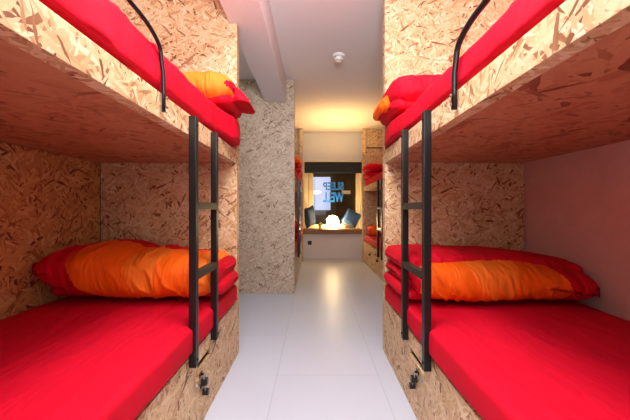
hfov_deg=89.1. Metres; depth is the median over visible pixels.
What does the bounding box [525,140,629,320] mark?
wall
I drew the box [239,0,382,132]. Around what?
ceiling
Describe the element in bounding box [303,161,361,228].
window
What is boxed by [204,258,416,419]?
floor
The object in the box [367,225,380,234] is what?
duvet
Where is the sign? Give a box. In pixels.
[323,182,343,201]
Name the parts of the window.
casing, pane, casing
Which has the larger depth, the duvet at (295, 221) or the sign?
the sign
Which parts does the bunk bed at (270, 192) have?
panel, corner post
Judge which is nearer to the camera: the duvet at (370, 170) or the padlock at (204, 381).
the padlock at (204, 381)
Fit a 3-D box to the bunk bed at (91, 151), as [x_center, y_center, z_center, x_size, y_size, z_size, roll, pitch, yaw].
[-0.966,-0.263,1.054,0.969,2.495,2.307,0,0,0]
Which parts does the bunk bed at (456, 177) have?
panel, guard rail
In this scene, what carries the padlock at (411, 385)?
attached to the bunk bed at (456, 177)
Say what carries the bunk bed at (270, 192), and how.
on the floor
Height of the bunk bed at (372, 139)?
2.495 m
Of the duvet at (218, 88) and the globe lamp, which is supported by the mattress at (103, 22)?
the duvet at (218, 88)
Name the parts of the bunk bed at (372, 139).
corner post, panel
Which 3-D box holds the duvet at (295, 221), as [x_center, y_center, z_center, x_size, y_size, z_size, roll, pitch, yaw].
[-0.620,0.339,5.401,0.860,0.273,0.997,0,0,0]
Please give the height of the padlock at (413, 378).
0.054 m
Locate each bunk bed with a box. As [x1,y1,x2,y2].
[0,0,238,419]
[239,79,302,293]
[362,129,382,281]
[383,0,629,419]
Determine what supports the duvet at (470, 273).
on the mattress at (526, 359)
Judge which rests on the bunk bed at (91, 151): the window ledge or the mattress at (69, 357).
the mattress at (69, 357)
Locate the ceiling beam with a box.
[219,0,285,101]
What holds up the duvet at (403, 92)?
on the mattress at (521, 16)
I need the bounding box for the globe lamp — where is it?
[327,216,338,228]
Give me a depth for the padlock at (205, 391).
1.46 m
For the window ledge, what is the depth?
6.34 m
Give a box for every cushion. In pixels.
[304,205,314,227]
[342,208,360,227]
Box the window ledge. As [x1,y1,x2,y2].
[303,228,361,233]
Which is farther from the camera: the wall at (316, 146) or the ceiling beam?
the wall at (316, 146)
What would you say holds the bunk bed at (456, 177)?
on the floor
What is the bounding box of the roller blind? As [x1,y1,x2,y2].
[304,161,361,172]
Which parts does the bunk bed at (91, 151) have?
panel, guard rail, panel, drawer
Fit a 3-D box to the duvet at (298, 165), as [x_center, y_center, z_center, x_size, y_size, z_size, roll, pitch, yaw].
[-0.625,-0.711,5.447,0.850,0.331,0.900,0,0,0]
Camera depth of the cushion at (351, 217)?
6.52 m
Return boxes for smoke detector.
[333,52,344,62]
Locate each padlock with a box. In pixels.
[199,370,207,384]
[200,385,208,394]
[409,380,417,388]
[410,368,418,382]
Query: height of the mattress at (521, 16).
0.124 m
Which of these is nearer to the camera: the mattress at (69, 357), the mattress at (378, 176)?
the mattress at (69, 357)
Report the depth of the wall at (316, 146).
6.40 m
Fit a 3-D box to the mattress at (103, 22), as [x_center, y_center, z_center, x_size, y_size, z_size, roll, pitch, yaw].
[-0.963,-0.483,1.045,1.017,0.163,2.224,0,0,0]
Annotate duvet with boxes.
[32,239,238,298]
[182,71,254,118]
[295,156,302,177]
[295,221,302,238]
[363,163,382,178]
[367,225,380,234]
[373,74,441,125]
[383,244,599,301]
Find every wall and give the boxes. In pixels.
[303,133,361,257]
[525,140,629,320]
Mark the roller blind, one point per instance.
(309, 166)
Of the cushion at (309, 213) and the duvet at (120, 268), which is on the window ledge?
the cushion at (309, 213)
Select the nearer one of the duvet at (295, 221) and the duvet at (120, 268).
the duvet at (120, 268)
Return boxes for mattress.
[0,284,236,419]
[39,0,239,146]
[365,171,382,185]
[365,235,380,250]
[384,0,565,146]
[385,284,629,419]
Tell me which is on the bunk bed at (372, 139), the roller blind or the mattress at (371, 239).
the mattress at (371, 239)
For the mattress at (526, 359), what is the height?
0.127 m
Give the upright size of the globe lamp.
0.265 m
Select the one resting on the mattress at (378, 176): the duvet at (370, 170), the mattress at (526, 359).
the duvet at (370, 170)
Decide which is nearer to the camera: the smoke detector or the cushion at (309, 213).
the smoke detector

